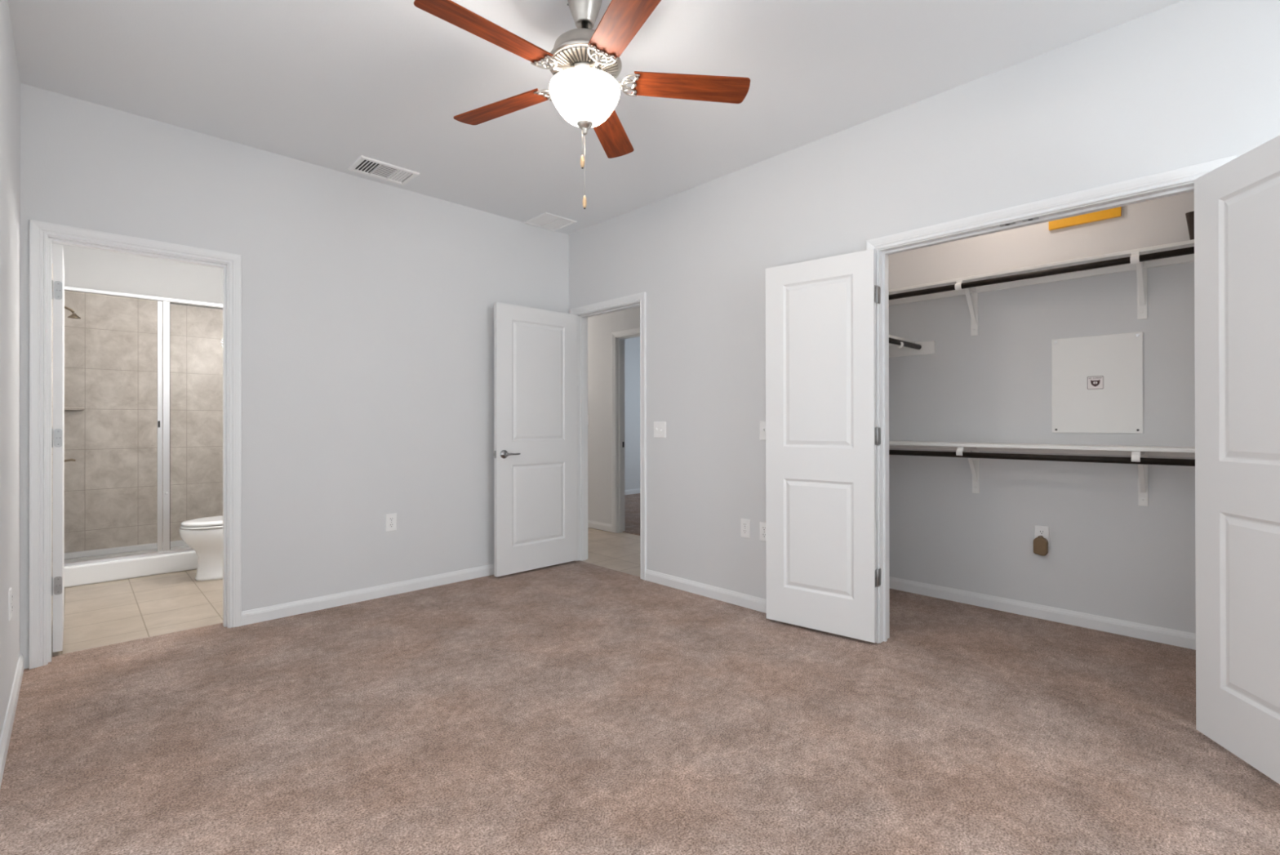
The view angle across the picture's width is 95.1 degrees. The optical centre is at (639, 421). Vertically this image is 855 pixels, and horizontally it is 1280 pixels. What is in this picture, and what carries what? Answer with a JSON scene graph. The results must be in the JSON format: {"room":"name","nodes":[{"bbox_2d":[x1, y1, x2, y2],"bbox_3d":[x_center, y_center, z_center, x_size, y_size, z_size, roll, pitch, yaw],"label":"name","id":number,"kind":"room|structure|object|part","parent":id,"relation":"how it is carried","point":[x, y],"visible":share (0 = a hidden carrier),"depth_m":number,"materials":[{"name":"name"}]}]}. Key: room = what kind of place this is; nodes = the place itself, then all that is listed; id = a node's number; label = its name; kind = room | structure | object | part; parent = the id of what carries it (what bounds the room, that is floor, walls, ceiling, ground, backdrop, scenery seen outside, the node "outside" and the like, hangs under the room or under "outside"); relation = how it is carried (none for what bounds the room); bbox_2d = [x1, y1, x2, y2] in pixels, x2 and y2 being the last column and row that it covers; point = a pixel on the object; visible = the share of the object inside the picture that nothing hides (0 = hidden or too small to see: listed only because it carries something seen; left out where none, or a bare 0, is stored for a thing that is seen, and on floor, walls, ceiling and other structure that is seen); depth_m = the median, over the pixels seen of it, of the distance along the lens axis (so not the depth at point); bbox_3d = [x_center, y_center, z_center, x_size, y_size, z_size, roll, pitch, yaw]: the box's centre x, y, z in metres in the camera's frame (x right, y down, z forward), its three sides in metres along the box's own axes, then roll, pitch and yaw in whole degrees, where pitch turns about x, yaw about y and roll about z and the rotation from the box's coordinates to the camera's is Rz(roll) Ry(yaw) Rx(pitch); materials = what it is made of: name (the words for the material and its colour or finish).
{"room":"empty bedroom","nodes":[
{"label":"empty bedroom","id":0,"kind":"room"},
{"bbox_2d":[0,0,20,737],"bbox_3d":[-1.739,-0.208,1.459,0.115,2.763,9.180,0,0,-44],"label":"wall","id":1,"kind":"structure","parent":0,"point":[10,82],"depth_m":2.29,"materials":[{"name":"paint"}]},
{"bbox_2d":[8,586,12,620],"bbox_3d":[-2.444,0.706,2.275,0.008,0.115,0.071,0,0,-44],"label":"wall outlet","id":2,"kind":"object","parent":1,"relation":"attached to","point":[10,591],"visible":1,"depth_m":2.25,"materials":[{"name":"white plastic"}]},
{"bbox_2d":[0,653,23,787],"bbox_3d":[-0.734,1.111,0.512,0.014,0.078,6.200,0,0,-44],"label":"baseboard","id":3,"kind":"structure","parent":1,"relation":"attached to","point":[5,737],"depth_m":2.19,"materials":[{"name":"white wood"}]},
{"bbox_2d":[51,262,53,589],"bbox_3d":[-4.452,0.041,4.398,0.077,2.288,0.950,0,0,-44],"label":"wall","id":4,"kind":"structure","parent":0,"point":[52,263],"depth_m":4.08,"materials":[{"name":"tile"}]},
{"bbox_2d":[64,458,75,462],"bbox_3d":[-4.399,0.303,4.483,0.117,0.150,0.150,0,0,-44],"label":"shower valve","id":5,"kind":"object","parent":4,"relation":"attached to","point":[66,460],"visible":0.23,"depth_m":4.50,"materials":[{"name":"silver metal"}]},
{"bbox_2d":[64,306,80,319],"bbox_3d":[-4.391,-0.843,4.496,0.147,0.091,0.076,0,0,-44],"label":"shower spray","id":6,"kind":"object","parent":4,"relation":"attached to","point":[73,315],"visible":0.87,"depth_m":4.50,"materials":[{"name":"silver metal"}]},
{"bbox_3d":[-4.403,-0.862,4.484,0.113,0.054,0.018,0,0,-44],"label":"arm","id":7,"kind":"part","parent":6,"relation":"part of","materials":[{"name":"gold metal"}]},
{"bbox_2d":[52,242,222,552],"bbox_3d":[-4.252,-0.195,5.320,1.647,2.763,0.135,0,0,-44],"label":"wall","id":8,"kind":"structure","parent":0,"point":[111,352],"depth_m":5.09,"materials":[{"name":"tile"}]},
{"bbox_2d":[64,406,84,409],"bbox_3d":[-4.619,-0.107,4.749,0.169,0.022,0.172,0,0,-44],"label":"soap shelf","id":9,"kind":"object","parent":8,"relation":"attached to","point":[65,407],"visible":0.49,"depth_m":4.76,"materials":[{"name":"tile"}]},
{"bbox_2d":[19,83,568,668],"bbox_3d":[-1.789,-0.202,3.891,3.197,2.763,0.115,0,0,-44],"label":"wall","id":10,"kind":"structure","parent":0,"point":[367,305],"depth_m":3.65,"materials":[{"name":"paint"}]},
{"bbox_2d":[51,244,64,652],"bbox_3d":[-3.140,0.131,3.157,0.047,2.022,0.711,0,0,-44],"label":"door","id":11,"kind":"structure","parent":10,"relation":"in","point":[58,282],"depth_m":2.91,"materials":[{"name":"white wood"}]},
{"bbox_2d":[28,219,241,668],"bbox_3d":[-2.615,0.107,3.090,0.835,2.112,0.150,0,0,-44],"label":"door frame","id":12,"kind":"structure","parent":10,"relation":"attached to","point":[42,234],"depth_m":2.83,"materials":[{"name":"white wood"}]},
{"bbox_2d":[241,564,493,625],"bbox_3d":[-1.432,1.120,4.143,2.332,0.078,0.014,0,0,-44],"label":"baseboard","id":13,"kind":"structure","parent":10,"relation":"attached to","point":[278,611],"depth_m":3.77,"materials":[{"name":"white wood"}]},
{"bbox_2d":[386,512,396,531],"bbox_3d":[-1.665,0.673,3.922,0.071,0.115,0.008,0,0,-44],"label":"wall outlet","id":14,"kind":"object","parent":10,"relation":"attached to","point":[391,518],"visible":1,"depth_m":3.92,"materials":[{"name":"white plastic"}]},
{"bbox_2d":[388,523,394,527],"bbox_3d":[-1.663,0.694,3.920,0.034,0.028,0.003,0,0,-44],"label":"receptacle","id":15,"kind":"object","parent":14,"relation":"attached to","point":[390,525],"depth_m":3.92,"materials":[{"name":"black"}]},
{"bbox_2d":[388,516,394,521],"bbox_3d":[-1.663,0.652,3.921,0.034,0.028,0.003,0,0,-44],"label":"receptacle","id":16,"kind":"object","parent":14,"relation":"attached to","point":[390,518],"depth_m":3.92,"materials":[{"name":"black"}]},
{"bbox_2d":[7,0,1184,235],"bbox_3d":[0.978,-1.637,4.258,7.912,0.100,9.415,0,0,-44],"label":"ceiling","id":17,"kind":"structure","parent":0,"point":[331,84],"depth_m":2.66,"materials":[{"name":"white paint"}]},
{"bbox_2d":[347,155,419,185],"bbox_3d":[-1.616,-1.578,3.697,0.353,0.012,0.246,0,0,-44],"label":"ceiling vent","id":18,"kind":"object","parent":17,"relation":"in","point":[363,165],"visible":1,"depth_m":3.69,"materials":[{"name":"white plastic"}]},
{"bbox_2d":[524,212,577,231],"bbox_3d":[-0.711,-1.579,4.642,0.295,0.008,0.301,0,0,-44],"label":"ceiling vent","id":19,"kind":"object","parent":17,"relation":"in","point":[546,220],"visible":1,"depth_m":4.63,"materials":[{"name":"white plastic"}]},
{"bbox_2d":[413,0,750,209],"bbox_3d":[-0.248,-1.194,2.221,1.169,0.793,1.221,0,0,29],"label":"ceiling fan","id":20,"kind":"object","parent":17,"relation":"hanging from","point":[584,63],"visible":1,"depth_m":2.13,"materials":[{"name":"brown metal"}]},
{"bbox_3d":[-0.503,-1.283,1.921,0.451,0.006,0.131,0,11,-43],"label":"blade","id":21,"kind":"part","parent":20,"relation":"part of","materials":[{"name":"brown wood"}]},
{"bbox_3d":[-0.563,-1.282,2.394,0.451,0.006,0.131,0,11,29],"label":"blade","id":22,"kind":"part","parent":20,"relation":"part of","materials":[{"name":"brown wood"}]},
{"bbox_3d":[-0.216,-1.051,2.195,0.002,0.117,0.002,0,0,-44],"label":"pull chain","id":23,"kind":"part","parent":20,"relation":"part of","materials":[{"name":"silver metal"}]},
{"bbox_3d":[-0.208,-0.960,2.199,0.002,0.235,0.002,0,0,-44],"label":"pull chain","id":24,"kind":"part","parent":20,"relation":"part of","materials":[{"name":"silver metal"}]},
{"bbox_3d":[-0.207,-1.187,2.198,0.265,0.136,0.265,0,0,-44],"label":"lamp shade","id":25,"kind":"part","parent":20,"relation":"part of","materials":[{"name":"white glass"}]},
{"bbox_3d":[-0.207,-1.320,2.199,0.254,0.018,0.254,0,0,-44],"label":"vent plate","id":26,"kind":"part","parent":20,"relation":"part of","materials":[{"name":"silver metal"}]},
{"bbox_3d":[-0.131,-1.282,2.598,0.131,0.007,0.451,-12,-2,11],"label":"blade","id":27,"kind":"part","parent":20,"relation":"part of","materials":[{"name":"brown wood"}]},
{"bbox_3d":[-0.034,-1.284,1.831,0.131,0.006,0.451,13,-5,-25],"label":"blade","id":28,"kind":"part","parent":20,"relation":"part of","materials":[{"name":"brown wood"}]},
{"bbox_3d":[0.196,-1.283,2.249,0.451,0.006,0.131,0,-12,-7],"label":"blade","id":29,"kind":"part","parent":20,"relation":"part of","materials":[{"name":"brown wood"}]},
{"bbox_2d":[624,336,639,489],"bbox_3d":[-0.592,-0.192,9.118,3.405,2.763,0.100,0,0,-44],"label":"wall","id":30,"kind":"structure","parent":0,"point":[632,345],"depth_m":9.50,"materials":[{"name":"paint"}]},
{"bbox_2d":[624,488,639,494],"bbox_3d":[-0.587,1.131,9.040,3.305,0.078,0.014,0,0,-44],"label":"baseboard","id":31,"kind":"structure","parent":30,"relation":"attached to","point":[628,491],"depth_m":9.48,"materials":[{"name":"white wood"}]},
{"bbox_2d":[0,493,1279,854],"bbox_3d":[0.982,1.186,4.262,7.697,0.060,9.200,0,0,-44],"label":"floor","id":32,"kind":"structure","parent":0,"point":[578,707],"depth_m":2.17,"materials":[{"name":"carpet"}]},
{"bbox_2d":[64,539,197,587],"bbox_3d":[-3.895,1.099,4.920,1.450,0.144,0.930,0,0,-44],"label":"shower pan","id":33,"kind":"object","parent":32,"relation":"on","point":[121,569],"visible":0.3,"depth_m":4.46,"materials":[{"name":"white plastic"}]},
{"bbox_2d":[64,285,222,566],"bbox_3d":[-3.613,0.032,4.629,1.450,1.988,0.062,0,0,-44],"label":"shower door frame","id":34,"kind":"structure","parent":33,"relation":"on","point":[163,542],"depth_m":4.54,"materials":[{"name":"silver metal"}]},
{"bbox_3d":[-3.925,0.034,4.344,0.545,1.910,0.005,0,0,-44],"label":"sliding panel","id":35,"kind":"part","parent":34,"relation":"part of","materials":[{"name":"clear glass"}]},
{"bbox_3d":[-3.618,-0.949,4.635,1.450,0.026,0.045,0,0,-44],"label":"rail","id":36,"kind":"part","parent":34,"relation":"part of","materials":[{"name":"silver metal"}]},
{"bbox_2d":[178,515,222,581],"bbox_3d":[-3.080,0.791,4.520,0.755,0.755,0.460,0,0,-44],"label":"toilet","id":37,"kind":"object","parent":32,"relation":"on","point":[204,535],"visible":0.3,"depth_m":4.29,"materials":[{"name":"white ceramic"}]},
{"bbox_3d":[-3.174,0.769,4.429,0.478,0.017,0.364,0,0,-44],"label":"seat","id":38,"kind":"part","parent":37,"relation":"part of","materials":[{"name":"white plastic"}]},
{"bbox_3d":[-3.173,0.743,4.430,0.474,0.028,0.360,0,0,-44],"label":"lid","id":39,"kind":"part","parent":37,"relation":"part of","materials":[{"name":"white plastic"}]},
{"bbox_2d":[587,191,1195,633],"bbox_3d":[0.731,-0.203,5.208,0.134,2.763,7.500,0,0,-44],"label":"wall","id":40,"kind":"structure","parent":0,"point":[1110,555],"depth_m":3.47,"materials":[{"name":"paint"}]},
{"bbox_2d":[587,520,611,531],"bbox_3d":[-1.104,1.127,7.023,0.014,0.078,2.331,0,0,-44],"label":"baseboard","id":41,"kind":"structure","parent":40,"relation":"attached to","point":[593,524],"depth_m":6.33,"materials":[{"name":"white wood"}]},
{"bbox_2d":[611,327,639,533],"bbox_3d":[0.060,0.110,5.914,0.150,2.112,0.888,0,0,-44],"label":"door frame","id":42,"kind":"structure","parent":40,"relation":"attached to","point":[618,499],"depth_m":6.17,"materials":[{"name":"white wood"}]},
{"bbox_2d":[955,280,977,335],"bbox_3d":[1.996,-0.691,3.580,0.311,0.297,0.040,0,0,-44],"label":"shelf bracket","id":43,"kind":"object","parent":40,"relation":"attached to","point":[972,299],"visible":0.98,"depth_m":3.67,"materials":[{"name":"white metal"}]},
{"bbox_3d":[2.001,-0.828,3.586,0.259,0.023,0.020,0,0,-44],"label":"shelf arm","id":44,"kind":"part","parent":43,"relation":"part of","materials":[{"name":"white metal"}]},
{"bbox_3d":[2.104,-0.675,3.685,0.012,0.265,0.040,0,0,-44],"label":"wall plate","id":45,"kind":"part","parent":43,"relation":"part of","materials":[{"name":"white metal"}]},
{"bbox_2d":[888,246,1194,299],"bbox_3d":[2.226,-0.806,3.150,0.033,0.033,2.256,0,0,-44],"label":"closet rod","id":46,"kind":"object","parent":43,"relation":"attached to","point":[1182,251],"visible":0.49,"depth_m":3.15,"materials":[{"name":"brown metal"}]},
{"bbox_2d":[955,446,979,493],"bbox_3d":[2.001,0.299,3.575,0.311,0.297,0.040,0,0,-44],"label":"shelf bracket","id":47,"kind":"object","parent":40,"relation":"attached to","point":[974,463],"visible":0.94,"depth_m":3.66,"materials":[{"name":"white metal"}]},
{"bbox_3d":[2.006,0.162,3.580,0.259,0.023,0.020,0,0,-44],"label":"shelf arm","id":48,"kind":"part","parent":47,"relation":"part of","materials":[{"name":"white metal"}]},
{"bbox_3d":[2.109,0.315,3.679,0.012,0.265,0.040,0,0,-44],"label":"wall plate","id":49,"kind":"part","parent":47,"relation":"part of","materials":[{"name":"white metal"}]},
{"bbox_2d":[888,449,1195,466],"bbox_3d":[2.228,0.194,3.147,0.033,0.033,2.256,0,0,-44],"label":"closet rod","id":50,"kind":"object","parent":47,"relation":"attached to","point":[1144,460],"visible":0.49,"depth_m":3.14,"materials":[{"name":"brown metal"}]},
{"bbox_2d":[888,239,1194,305],"bbox_3d":[2.338,-0.835,3.258,0.271,0.051,2.260,0,0,-44],"label":"closet shelf","id":51,"kind":"object","parent":40,"relation":"attached to","point":[1186,258],"visible":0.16,"depth_m":3.29,"materials":[{"name":"white wood"}]},
{"bbox_2d":[1185,211,1194,239],"bbox_3d":[2.816,-0.930,2.764,0.260,0.135,0.344,0,0,-44],"label":"storage bin","id":52,"kind":"object","parent":51,"relation":"on","point":[1189,215],"visible":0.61,"depth_m":2.79,"materials":[{"name":"black"}]},
{"bbox_2d":[888,440,1195,457],"bbox_3d":[2.339,0.155,3.256,0.271,0.051,2.260,0,0,-44],"label":"closet shelf","id":53,"kind":"object","parent":40,"relation":"attached to","point":[1185,451],"visible":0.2,"depth_m":3.28,"materials":[{"name":"white wood"}]},
{"bbox_2d":[1035,524,1048,546],"bbox_3d":[2.353,0.668,3.430,0.008,0.115,0.071,0,0,-44],"label":"wall outlet","id":54,"kind":"object","parent":40,"relation":"attached to","point":[1043,531],"visible":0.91,"depth_m":3.42,"materials":[{"name":"white plastic"}]},
{"bbox_2d":[1033,535,1048,555],"bbox_3d":[2.336,0.721,3.414,0.036,0.114,0.070,0,0,-44],"label":"plug","id":55,"kind":"object","parent":54,"relation":"attached to","point":[1040,544],"visible":1,"depth_m":3.40,"materials":[{"name":"brown plastic"}]},
{"bbox_2d":[1038,529,1044,534],"bbox_3d":[2.351,0.647,3.428,0.003,0.028,0.034,0,0,-44],"label":"receptacle","id":56,"kind":"object","parent":54,"relation":"attached to","point":[1040,531],"depth_m":3.43,"materials":[{"name":"white plastic"}]},
{"bbox_2d":[888,576,1195,649],"bbox_3d":[2.433,1.112,3.343,0.014,0.078,2.260,0,0,-44],"label":"baseboard","id":57,"kind":"structure","parent":40,"relation":"attached to","point":[1139,630],"depth_m":3.38,"materials":[{"name":"white wood"}]},
{"bbox_2d":[1048,206,1121,230],"bbox_3d":[2.487,-1.274,3.283,0.022,0.326,0.326,0,0,-44],"label":"light fixture","id":58,"kind":"object","parent":40,"relation":"attached to","point":[1113,212],"visible":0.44,"depth_m":3.27,"materials":[{"name":"yellow paint"}]},
{"bbox_2d":[1051,331,1143,433],"bbox_3d":[2.525,-0.207,3.247,0.016,0.540,0.403,0,0,-44],"label":"access panel","id":59,"kind":"object","parent":40,"relation":"attached to","point":[1097,381],"visible":1,"depth_m":3.23,"materials":[{"name":"white metal"}]},
{"bbox_2d":[1129,251,1147,319],"bbox_3d":[2.556,-0.693,3.002,0.311,0.297,0.040,0,0,-44],"label":"shelf bracket","id":60,"kind":"object","parent":40,"relation":"attached to","point":[1141,273],"visible":1,"depth_m":3.09,"materials":[{"name":"white metal"}]},
{"bbox_3d":[2.664,-0.677,3.107,0.012,0.265,0.040,0,0,-44],"label":"wall plate","id":61,"kind":"part","parent":60,"relation":"part of","materials":[{"name":"white metal"}]},
{"bbox_2d":[1131,451,1148,506],"bbox_3d":[2.558,0.297,2.999,0.311,0.297,0.040,0,0,-44],"label":"shelf bracket","id":62,"kind":"object","parent":40,"relation":"attached to","point":[1143,474],"visible":0.97,"depth_m":3.09,"materials":[{"name":"white metal"}]},
{"bbox_3d":[2.666,0.313,3.103,0.012,0.265,0.040,0,0,-44],"label":"wall plate","id":63,"kind":"part","parent":62,"relation":"part of","materials":[{"name":"white metal"}]},
{"bbox_2d":[568,0,1279,599],"bbox_3d":[0.553,-0.206,3.852,0.115,2.763,9.200,0,0,-44],"label":"wall","id":64,"kind":"structure","parent":0,"point":[1184,83],"depth_m":3.19,"materials":[{"name":"paint"}]},
{"bbox_2d":[493,302,577,576],"bbox_3d":[-0.799,0.130,4.587,0.774,2.022,0.147,0,0,-44],"label":"door","id":65,"kind":"structure","parent":64,"relation":"in","point":[535,498],"depth_m":4.54,"materials":[{"name":"white wood"}]},
{"bbox_2d":[570,291,646,579],"bbox_3d":[-0.221,0.107,4.652,0.150,2.112,0.887,0,0,-44],"label":"door frame","id":66,"kind":"structure","parent":64,"relation":"attached to","point":[639,300],"depth_m":4.89,"materials":[{"name":"white wood"}]},
{"bbox_2d":[653,421,666,437],"bbox_3d":[0.136,0.057,4.189,0.017,0.115,0.117,0,0,-44],"label":"light switch","id":67,"kind":"object","parent":64,"relation":"attached to","point":[660,427],"visible":1,"depth_m":4.18,"materials":[{"name":"white plastic"}]},
{"bbox_2d":[644,568,766,613],"bbox_3d":[0.623,1.116,3.687,0.014,0.078,1.666,0,0,-44],"label":"baseboard","id":68,"kind":"structure","parent":64,"relation":"attached to","point":[757,603],"depth_m":3.86,"materials":[{"name":"white wood"}]},
{"bbox_2d":[740,518,750,537],"bbox_3d":[0.657,0.665,3.656,0.008,0.115,0.071,0,0,-44],"label":"wall outlet","id":69,"kind":"object","parent":64,"relation":"attached to","point":[744,523],"visible":1,"depth_m":3.65,"materials":[{"name":"white plastic"}]},
{"bbox_2d":[742,522,747,527],"bbox_3d":[0.655,0.644,3.654,0.003,0.028,0.034,0,0,-44],"label":"receptacle","id":70,"kind":"object","parent":69,"relation":"attached to","point":[744,524],"depth_m":3.65,"materials":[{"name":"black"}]},
{"bbox_2d":[760,521,765,541],"bbox_3d":[0.755,0.668,3.554,0.008,0.115,0.071,0,0,-44],"label":"wall outlet","id":71,"kind":"object","parent":64,"relation":"attached to","point":[762,525],"visible":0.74,"depth_m":3.56,"materials":[{"name":"white plastic"}]},
{"bbox_2d":[760,421,765,439],"bbox_3d":[0.753,0.053,3.551,0.017,0.115,0.071,0,0,-44],"label":"light switch","id":72,"kind":"object","parent":64,"relation":"attached to","point":[762,424],"visible":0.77,"depth_m":3.56,"materials":[{"name":"white plastic"}]},
{"bbox_2d":[765,248,880,642],"bbox_3d":[0.993,0.124,3.225,0.620,2.022,0.075,0,0,39],"label":"door","id":73,"kind":"structure","parent":64,"relation":"in","point":[822,434],"depth_m":3.18,"materials":[{"name":"white wood"}]},
{"bbox_2d":[866,155,1236,643],"bbox_3d":[1.723,0.100,2.645,0.150,2.112,1.368,0,0,-44],"label":"door frame","id":74,"kind":"structure","parent":64,"relation":"attached to","point":[1178,181],"depth_m":2.84,"materials":[{"name":"white wood"}]},
{"bbox_2d":[1194,135,1279,783],"bbox_3d":[2.022,0.119,1.858,0.047,2.022,0.618,0,0,9],"label":"door","id":75,"kind":"structure","parent":64,"relation":"in","point":[1237,203],"depth_m":1.97,"materials":[{"name":"white wood"}]},
{"bbox_3d":[1.272,-0.207,3.873,0.946,2.763,0.110,0,0,-44],"label":"wall","id":76,"kind":"structure","parent":0,"visible":0},
{"bbox_2d":[888,334,934,357],"bbox_3d":[1.506,-0.494,3.729,0.811,0.094,0.424,0,0,-44],"label":"closet shelf","id":77,"kind":"object","parent":76,"relation":"attached to","point":[927,347],"visible":0.3,"depth_m":3.92,"materials":[{"name":"white wood"}]},
{"bbox_2d":[888,338,903,347],"bbox_3d":[1.540,-0.373,3.787,0.040,0.297,0.311,0,0,-44],"label":"shelf bracket","id":78,"kind":"object","parent":77,"relation":"attached to","point":[902,343],"visible":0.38,"depth_m":3.68,"materials":[{"name":"white metal"}]},
{"bbox_2d":[888,337,921,349],"bbox_3d":[1.579,-0.499,3.639,0.791,0.033,0.033,0,0,-44],"label":"closet rod","id":79,"kind":"object","parent":77,"relation":"attached to","point":[891,340],"visible":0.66,"depth_m":3.73,"materials":[{"name":"brown metal"}]}
]}

